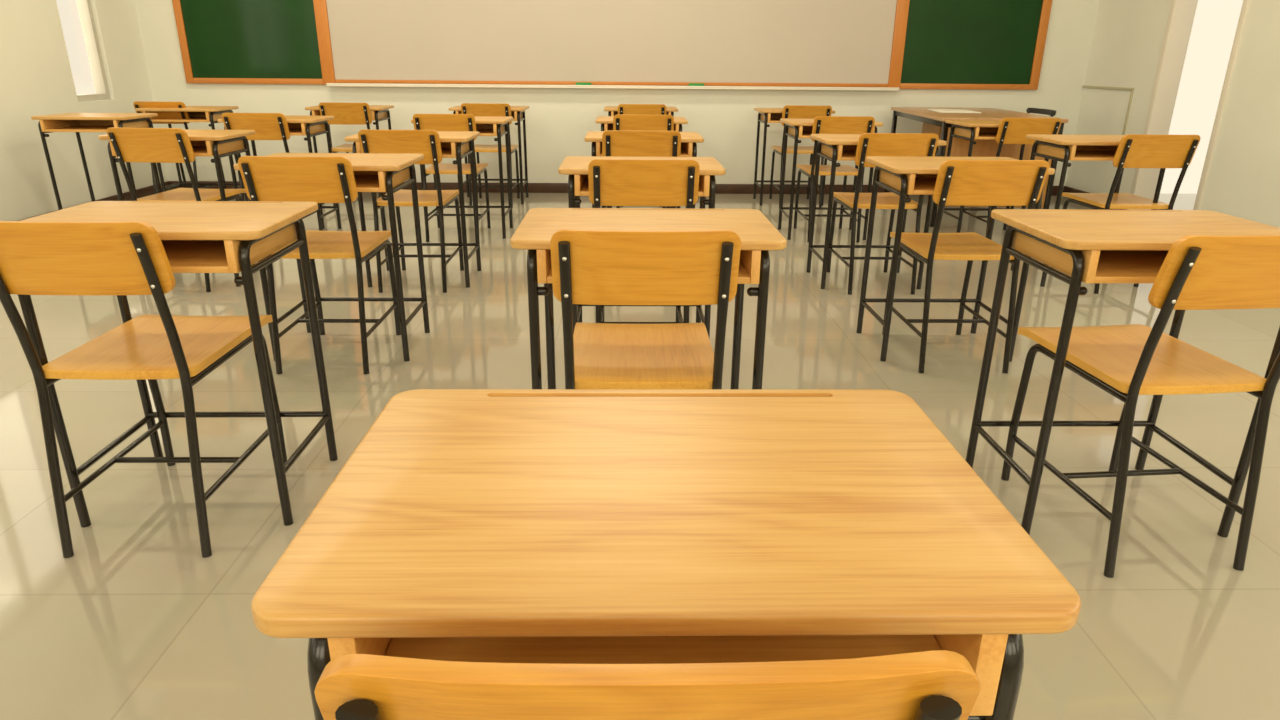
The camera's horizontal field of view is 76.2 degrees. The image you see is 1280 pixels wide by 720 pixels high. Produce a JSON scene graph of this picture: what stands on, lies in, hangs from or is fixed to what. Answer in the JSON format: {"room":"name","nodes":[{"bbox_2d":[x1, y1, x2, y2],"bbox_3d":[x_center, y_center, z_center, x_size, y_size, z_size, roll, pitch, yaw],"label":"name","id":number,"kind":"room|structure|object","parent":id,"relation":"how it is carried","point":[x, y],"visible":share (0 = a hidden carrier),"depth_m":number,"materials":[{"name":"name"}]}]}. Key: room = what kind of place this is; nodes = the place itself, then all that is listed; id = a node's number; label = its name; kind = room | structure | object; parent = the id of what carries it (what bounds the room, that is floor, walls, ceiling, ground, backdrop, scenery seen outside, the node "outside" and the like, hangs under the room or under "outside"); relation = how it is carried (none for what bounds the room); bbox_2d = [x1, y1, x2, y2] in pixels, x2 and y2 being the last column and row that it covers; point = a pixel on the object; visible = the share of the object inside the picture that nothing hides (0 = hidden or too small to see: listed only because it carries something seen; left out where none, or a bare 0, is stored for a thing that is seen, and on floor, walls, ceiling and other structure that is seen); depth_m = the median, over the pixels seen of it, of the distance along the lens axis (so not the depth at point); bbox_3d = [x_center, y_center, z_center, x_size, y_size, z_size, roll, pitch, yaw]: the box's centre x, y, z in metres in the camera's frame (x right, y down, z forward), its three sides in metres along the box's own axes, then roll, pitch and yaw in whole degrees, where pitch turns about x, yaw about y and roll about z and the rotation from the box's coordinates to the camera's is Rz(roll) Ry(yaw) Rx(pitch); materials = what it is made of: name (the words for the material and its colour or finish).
{"room":"school classroom","nodes":[
{"label":"school classroom","id":0,"kind":"room"},
{"bbox_2d":[0,0,167,220],"bbox_3d":[-4.154,-1.210,1.729,0.140,3.250,10.631,0,20,-1],"label":"wall","id":1,"kind":"structure","parent":0,"point":[36,77],"depth_m":5.80,"materials":[{"name":"beige paint"}]},
{"bbox_2d":[77,0,110,101],"bbox_3d":[-4.237,-2.657,6.027,0.080,1.400,0.460,0,20,-1],"label":"window","id":2,"kind":"structure","parent":1,"relation":"in","point":[84,6],"depth_m":6.31,"materials":[{"name":"metal"}]},
{"bbox_2d":[18,181,169,220],"bbox_3d":[-4.090,0.277,2.270,0.013,0.086,10.619,0,20,-1],"label":"baseboard","id":3,"kind":"structure","parent":1,"relation":"attached to","point":[149,190],"depth_m":6.67,"materials":[{"name":"brown wood"}]},
{"bbox_2d":[134,0,1099,185],"bbox_3d":[-0.158,-3.063,6.864,8.330,3.250,0.140,0,20,-1],"label":"wall","id":4,"kind":"structure","parent":0,"point":[558,121],"depth_m":7.11,"materials":[{"name":"beige paint"}]},
{"bbox_2d":[172,0,334,83],"bbox_3d":[-3.230,-2.952,6.754,1.257,1.250,0.029,0,20,-1],"label":"chalkboard","id":5,"kind":"object","parent":4,"relation":"attached to","point":[221,41],"visible":1,"depth_m":6.85,"materials":[{"name":"green ceramic"}]},
{"bbox_2d":[326,0,898,90],"bbox_3d":[-0.215,-2.935,6.795,4.891,1.264,0.074,0,20,-1],"label":"whiteboard","id":6,"kind":"object","parent":4,"relation":"attached to","point":[617,44],"visible":1,"depth_m":6.91,"materials":[{"name":"ceramic"}]},
{"bbox_2d":[576,82,590,84],"bbox_3d":[-0.486,-2.365,6.985,0.132,0.034,0.030,0,20,-1],"label":"eraser","id":7,"kind":"object","parent":6,"relation":"on","point":[577,83],"visible":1,"depth_m":6.97,"materials":[{"name":"green fabric"}]},
{"bbox_2d":[326,83,898,90],"bbox_3d":[-0.220,-2.354,7.008,4.891,0.026,0.074,0,20,-1],"label":"tray","id":8,"kind":"object","parent":6,"relation":"on","point":[748,86],"depth_m":7.00,"materials":[{"name":"metal"}]},
{"bbox_2d":[689,83,703,85],"bbox_3d":[0.480,-2.364,7.005,0.132,0.034,0.030,0,20,-1],"label":"eraser","id":9,"kind":"object","parent":6,"relation":"on","point":[690,84],"visible":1,"depth_m":6.99,"materials":[{"name":"green fabric"}]},
{"bbox_2d":[169,181,1064,194],"bbox_3d":[-0.169,-1.552,7.339,8.050,0.086,0.013,0,20,-1],"label":"baseboard","id":10,"kind":"structure","parent":4,"relation":"attached to","point":[532,187],"depth_m":7.33,"materials":[{"name":"brown wood"}]},
{"bbox_2d":[888,0,1051,89],"bbox_3d":[2.799,-2.946,6.873,1.307,1.250,0.029,0,20,-1],"label":"chalkboard","id":11,"kind":"object","parent":4,"relation":"attached to","point":[937,44],"visible":1,"depth_m":6.96,"materials":[{"name":"green ceramic"}]},
{"bbox_2d":[0,192,1279,719],"bbox_3d":[0.177,0.376,2.396,13.550,0.120,10.911,0,20,-1],"label":"floor","id":12,"kind":"structure","parent":0,"point":[136,624],"depth_m":2.44,"materials":[{"name":"beige tile"}]},
{"bbox_2d":[31,113,165,209],"bbox_3d":[-3.599,-1.272,5.525,0.600,0.757,0.419,0,20,-1],"label":"student desk","id":13,"kind":"object","parent":12,"relation":"on","point":[63,122],"visible":0.8,"depth_m":5.36,"materials":[{"name":"brown wood"}]},
{"bbox_2d":[0,221,286,557],"bbox_3d":[-1.201,0.002,2.047,0.384,0.803,0.559,0,20,-1],"label":"chair","id":14,"kind":"object","parent":12,"relation":"on","point":[37,257],"visible":0.93,"depth_m":1.85,"materials":[{"name":"brown wood"}]},
{"bbox_2d":[18,201,337,527],"bbox_3d":[-1.157,-0.001,2.122,0.600,0.757,0.419,0,20,-2],"label":"student desk","id":15,"kind":"object","parent":12,"relation":"on","point":[196,236],"visible":0.74,"depth_m":2.01,"materials":[{"name":"brown wood"}]},
{"bbox_2d":[133,101,225,193],"bbox_3d":[-3.659,-1.676,6.561,0.384,0.803,0.559,0,20,-1],"label":"chair","id":16,"kind":"object","parent":12,"relation":"on","point":[137,104],"visible":0.23,"depth_m":6.23,"materials":[{"name":"brown wood"}]},
{"bbox_2d":[107,127,253,291],"bbox_3d":[-2.344,-0.818,4.254,0.384,0.803,0.559,1,20,2],"label":"chair","id":17,"kind":"object","parent":12,"relation":"on","point":[150,145],"visible":0.72,"depth_m":3.93,"materials":[{"name":"brown wood"}]},
{"bbox_2d":[98,129,266,286],"bbox_3d":[-2.349,-0.808,4.291,0.600,0.757,0.419,0,20,-1],"label":"student desk","id":18,"kind":"object","parent":12,"relation":"on","point":[218,144],"visible":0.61,"depth_m":4.08,"materials":[{"name":"brown wood"}]},
{"bbox_2d":[135,106,247,200],"bbox_3d":[-3.481,-1.596,6.410,0.600,0.757,0.419,0,20,-1],"label":"student desk","id":19,"kind":"object","parent":12,"relation":"on","point":[211,114],"visible":0.56,"depth_m":6.21,"materials":[{"name":"brown wood"}]},
{"bbox_2d":[222,113,324,228],"bbox_3d":[-2.381,-1.230,5.375,0.384,0.803,0.559,0,20,-1],"label":"chair","id":20,"kind":"object","parent":12,"relation":"on","point":[267,126],"visible":0.41,"depth_m":5.03,"materials":[{"name":"brown wood"}]},
{"bbox_2d":[218,115,341,230],"bbox_3d":[-2.352,-1.221,5.416,0.600,0.757,0.419,0,20,-1],"label":"student desk","id":21,"kind":"object","parent":12,"relation":"on","point":[311,126],"visible":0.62,"depth_m":5.30,"materials":[{"name":"brown wood"}]},
{"bbox_2d":[238,156,400,373],"bbox_3d":[-1.201,-0.415,3.183,0.384,0.803,0.559,0,20,-1],"label":"chair","id":22,"kind":"object","parent":12,"relation":"on","point":[319,179],"visible":0.8,"depth_m":2.89,"materials":[{"name":"brown wood"}]},
{"bbox_2d":[234,153,429,361],"bbox_3d":[-1.177,-0.420,3.260,0.600,0.757,0.419,0,20,-1],"label":"student desk","id":23,"kind":"object","parent":12,"relation":"on","point":[373,172],"visible":0.58,"depth_m":3.18,"materials":[{"name":"brown wood"}]},
{"bbox_2d":[319,102,376,205],"bbox_3d":[-2.284,-1.692,6.635,0.384,0.803,0.559,0,20,-1],"label":"chair","id":24,"kind":"object","parent":12,"relation":"on","point":[343,113],"visible":0.45,"depth_m":6.29,"materials":[{"name":"brown wood"}]},
{"bbox_2d":[305,105,395,203],"bbox_3d":[-2.341,-1.698,6.714,0.600,0.757,0.419,0,20,-1],"label":"student desk","id":25,"kind":"object","parent":12,"relation":"on","point":[378,112],"visible":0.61,"depth_m":6.50,"materials":[{"name":"brown wood"}]},
{"bbox_2d":[358,129,463,292],"bbox_3d":[-1.164,-0.813,4.268,0.384,0.803,0.559,0,20,-1],"label":"chair","id":26,"kind":"object","parent":12,"relation":"on","point":[426,142],"visible":0.81,"depth_m":4.07,"materials":[{"name":"brown wood"}]},
{"bbox_2d":[344,131,480,287],"bbox_3d":[-1.158,-0.805,4.309,0.600,0.757,0.419,0,20,-1],"label":"student desk","id":27,"kind":"object","parent":12,"relation":"on","point":[454,144],"visible":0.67,"depth_m":4.22,"materials":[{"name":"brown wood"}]},
{"bbox_2d":[413,114,490,241],"bbox_3d":[-1.226,-1.239,5.426,0.384,0.803,0.559,0,20,-1],"label":"chair","id":28,"kind":"object","parent":12,"relation":"on","point":[437,122],"visible":0.6,"depth_m":5.18,"materials":[{"name":"brown wood"}]},
{"bbox_2d":[411,116,512,238],"bbox_3d":[-1.162,-1.236,5.483,0.600,0.757,0.419,0,20,-1],"label":"student desk","id":29,"kind":"object","parent":12,"relation":"on","point":[486,125],"visible":0.59,"depth_m":5.42,"materials":[{"name":"brown wood"}]},
{"bbox_2d":[448,105,528,203],"bbox_3d":[-1.231,-1.716,6.787,0.600,0.757,0.419,0,20,-1],"label":"student desk","id":30,"kind":"object","parent":12,"relation":"on","point":[517,112],"visible":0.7,"depth_m":6.72,"materials":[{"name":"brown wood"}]},
{"bbox_2d":[461,103,519,207],"bbox_3d":[-1.206,-1.701,6.685,0.384,0.803,0.559,0,20,-1],"label":"chair","id":31,"kind":"object","parent":12,"relation":"on","point":[476,109],"visible":0.62,"depth_m":6.49,"materials":[{"name":"brown wood"}]},
{"bbox_2d":[604,106,677,116],"bbox_3d":[-0.002,-1.744,6.892,0.600,0.757,0.419,0,20,-1],"label":"student desk","id":32,"kind":"object","parent":12,"relation":"on","point":[612,110],"visible":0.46,"depth_m":6.59,"materials":[{"name":"brown wood"}]},
{"bbox_2d":[602,130,680,207],"bbox_3d":[-0.002,-0.828,4.333,0.384,0.803,0.559,0,20,-1],"label":"chair","id":33,"kind":"object","parent":12,"relation":"on","point":[614,142],"visible":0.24,"depth_m":3.97,"materials":[{"name":"brown wood"}]},
{"bbox_2d":[595,116,687,207],"bbox_3d":[0.002,-1.270,5.600,0.600,0.757,0.419,0,20,-1],"label":"student desk","id":34,"kind":"object","parent":12,"relation":"on","point":[606,122],"visible":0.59,"depth_m":5.31,"materials":[{"name":"brown wood"}]},
{"bbox_2d":[558,156,725,338],"bbox_3d":[0.000,-0.396,3.223,0.600,0.757,0.419,0,20,-1],"label":"student desk","id":35,"kind":"object","parent":12,"relation":"on","point":[576,167],"visible":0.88,"depth_m":3.02,"materials":[{"name":"brown wood"}]},
{"bbox_2d":[618,104,666,206],"bbox_3d":[0.006,-1.721,6.765,0.384,0.803,0.559,0,20,-1],"label":"chair","id":36,"kind":"object","parent":12,"relation":"on","point":[631,109],"visible":0.23,"depth_m":6.39,"materials":[{"name":"brown wood"}]},
{"bbox_2d":[613,114,673,207],"bbox_3d":[0.012,-1.262,5.517,0.384,0.803,0.559,0,20,-1],"label":"chair","id":37,"kind":"object","parent":12,"relation":"on","point":[626,122],"visible":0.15,"depth_m":5.15,"materials":[{"name":"brown wood"}]},
{"bbox_2d":[588,159,699,323],"bbox_3d":[0.005,-0.403,3.177,0.384,0.803,0.559,0,20,-1],"label":"chair","id":38,"kind":"object","parent":12,"relation":"on","point":[612,182],"visible":0.48,"depth_m":2.83,"materials":[{"name":"brown wood"}]},
{"bbox_2d":[584,131,703,208],"bbox_3d":[0.013,-0.827,4.396,0.600,0.757,0.419,0,20,-1],"label":"student desk","id":39,"kind":"object","parent":12,"relation":"on","point":[689,140],"visible":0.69,"depth_m":4.11,"materials":[{"name":"brown wood"}]},
{"bbox_2d":[550,229,740,388],"bbox_3d":[0.003,0.026,2.010,0.384,0.803,0.559,0,20,-1],"label":"chair","id":40,"kind":"object","parent":12,"relation":"on","point":[590,267],"visible":0.85,"depth_m":1.70,"materials":[{"name":"brown wood"}]},
{"bbox_2d":[314,650,980,719],"bbox_3d":[-0.002,0.455,0.841,0.384,0.803,0.559,0,20,-1],"label":"chair","id":41,"kind":"object","parent":12,"relation":"on","point":[934,684],"visible":0.69,"depth_m":0.45,"materials":[{"name":"brown wood"}]},
{"bbox_2d":[510,208,786,388],"bbox_3d":[0.012,0.027,2.070,0.600,0.757,0.419,0,20,-1],"label":"student desk","id":42,"kind":"object","parent":12,"relation":"on","point":[757,234],"visible":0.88,"depth_m":1.89,"materials":[{"name":"brown wood"}]},
{"bbox_2d":[251,389,1080,719],"bbox_3d":[0.015,0.460,0.893,0.600,0.757,0.419,0,20,-1],"label":"student desk","id":43,"kind":"object","parent":12,"relation":"on","point":[558,526],"visible":0.84,"depth_m":0.66,"materials":[{"name":"brown wood"}]},
{"bbox_2d":[753,108,834,205],"bbox_3d":[1.253,-1.709,6.824,0.600,0.757,0.419,0,20,-1],"label":"student desk","id":44,"kind":"object","parent":12,"relation":"on","point":[765,115],"visible":0.53,"depth_m":6.74,"materials":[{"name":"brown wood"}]},
{"bbox_2d":[769,105,831,206],"bbox_3d":[1.303,-1.712,6.772,0.384,0.803,0.559,0,20,-1],"label":"chair","id":45,"kind":"object","parent":12,"relation":"on","point":[789,111],"visible":0.56,"depth_m":6.57,"materials":[{"name":"brown wood"}]},
{"bbox_2d":[778,118,882,239],"bbox_3d":[1.251,-1.233,5.529,0.600,0.757,0.419,0,20,-1],"label":"student desk","id":46,"kind":"object","parent":12,"relation":"on","point":[795,129],"visible":0.58,"depth_m":5.45,"materials":[{"name":"brown wood"}]},
{"bbox_2d":[794,116,874,241],"bbox_3d":[1.278,-1.250,5.514,0.384,0.803,0.559,0,20,-1],"label":"chair","id":47,"kind":"object","parent":12,"relation":"on","point":[821,124],"visible":0.79,"depth_m":5.31,"materials":[{"name":"brown wood"}]},
{"bbox_2d":[806,134,946,289],"bbox_3d":[1.213,-0.798,4.345,0.600,0.757,0.419,0,20,-1],"label":"student desk","id":48,"kind":"object","parent":12,"relation":"on","point":[834,147],"visible":0.61,"depth_m":4.25,"materials":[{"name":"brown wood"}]},
{"bbox_2d":[826,133,938,294],"bbox_3d":[1.238,-0.806,4.304,0.384,0.803,0.559,0,20,-1],"label":"chair","id":49,"kind":"object","parent":12,"relation":"on","point":[869,144],"visible":0.76,"depth_m":4.11,"materials":[{"name":"brown wood"}]},
{"bbox_2d":[856,156,1054,361],"bbox_3d":[1.224,-0.419,3.312,0.600,0.757,0.419,0,20,-1],"label":"student desk","id":50,"kind":"object","parent":12,"relation":"on","point":[911,175],"visible":0.61,"depth_m":3.23,"materials":[{"name":"brown wood"}]},
{"bbox_2d":[882,160,1048,372],"bbox_3d":[1.242,-0.417,3.245,0.384,0.803,0.559,0,20,-1],"label":"chair","id":51,"kind":"object","parent":12,"relation":"on","point":[958,182],"visible":0.88,"depth_m":2.96,"materials":[{"name":"brown wood"}]},
{"bbox_2d":[884,107,1068,226],"bbox_3d":[2.553,-1.569,6.461,0.860,0.765,1.470,1,20,2],"label":"desk","id":52,"kind":"object","parent":12,"relation":"on","point":[933,122],"visible":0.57,"depth_m":5.80,"materials":[{"name":"brown wood"}]},
{"bbox_2d":[927,109,980,112],"bbox_3d":[2.446,-1.953,6.384,0.309,0.007,0.438,2,20,4],"label":"paper stack","id":53,"kind":"object","parent":52,"relation":"on","point":[934,110],"visible":1,"depth_m":6.31,"materials":[{"name":"white paper"}]},
{"bbox_2d":[939,120,1024,232],"bbox_3d":[2.386,-1.229,5.544,0.600,0.757,0.419,0,20,-1],"label":"student desk","id":54,"kind":"object","parent":12,"relation":"on","point":[970,130],"visible":0.48,"depth_m":5.45,"materials":[{"name":"brown wood"}]},
{"bbox_2d":[961,118,1061,233],"bbox_3d":[2.458,-1.242,5.518,0.384,0.803,0.559,0,20,-1],"label":"chair","id":55,"kind":"object","parent":12,"relation":"on","point":[1010,130],"visible":0.36,"depth_m":5.17,"materials":[{"name":"brown wood"}]},
{"bbox_2d":[1026,108,1055,116],"bbox_3d":[3.103,-1.698,6.810,0.435,0.777,0.460,0,20,-1],"label":"chair","id":56,"kind":"object","parent":12,"relation":"on","point":[1051,113],"visible":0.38,"depth_m":6.71,"materials":[{"name":"black plastic"}]},
{"bbox_2d":[1010,134,1165,286],"bbox_3d":[2.410,-0.818,4.426,0.600,0.757,0.419,0,20,-1],"label":"student desk","id":57,"kind":"object","parent":12,"relation":"on","point":[1062,148],"visible":0.5,"depth_m":4.25,"materials":[{"name":"brown wood"}]},
{"bbox_2d":[965,209,1279,537],"bbox_3d":[1.222,0.024,2.107,0.600,0.757,0.419,0,20,-1],"label":"student desk","id":58,"kind":"object","parent":12,"relation":"on","point":[1088,246],"visible":0.84,"depth_m":1.99,"materials":[{"name":"brown wood"}]},
{"bbox_2d":[1052,134,1200,293],"bbox_3d":[2.535,-0.815,4.356,0.384,0.803,0.559,0,20,-1],"label":"chair","id":59,"kind":"object","parent":12,"relation":"on","point":[1133,150],"visible":0.78,"depth_m":4.04,"materials":[{"name":"brown wood"}]},
{"bbox_2d":[1001,234,1279,577],"bbox_3d":[1.232,0.034,2.017,0.384,0.803,0.559,-2,20,-5],"label":"chair","id":60,"kind":"object","parent":12,"relation":"on","point":[1197,272],"visible":0.99,"depth_m":1.85,"materials":[{"name":"brown wood"}]},
{"bbox_2d":[1065,0,1279,227],"bbox_3d":[4.035,-1.202,1.891,0.140,3.250,10.631,0,20,-1],"label":"wall","id":61,"kind":"structure","parent":0,"point":[1243,180],"depth_m":5.53,"materials":[{"name":"beige paint"}]},
{"bbox_2d":[1064,186,1126,209],"bbox_3d":[3.947,0.285,2.429,0.013,0.086,10.619,0,20,-1],"label":"baseboard","id":62,"kind":"structure","parent":61,"relation":"attached to","point":[1067,189],"depth_m":7.26,"materials":[{"name":"brown wood"}]},
{"bbox_2d":[1082,85,1133,134],"bbox_3d":[3.862,-2.084,6.827,0.013,0.400,0.750,0,20,-1],"label":"cable trunking","id":63,"kind":"object","parent":61,"relation":"attached to","point":[1084,86],"visible":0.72,"depth_m":6.52,"materials":[{"name":"beige plastic"}]},
{"bbox_2d":[1127,0,1250,209],"bbox_3d":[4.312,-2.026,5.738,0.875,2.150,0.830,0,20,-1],"label":"door frame","id":64,"kind":"structure","parent":61,"relation":"in","point":[1181,16],"depth_m":6.03,"materials":[{"name":"paint"}]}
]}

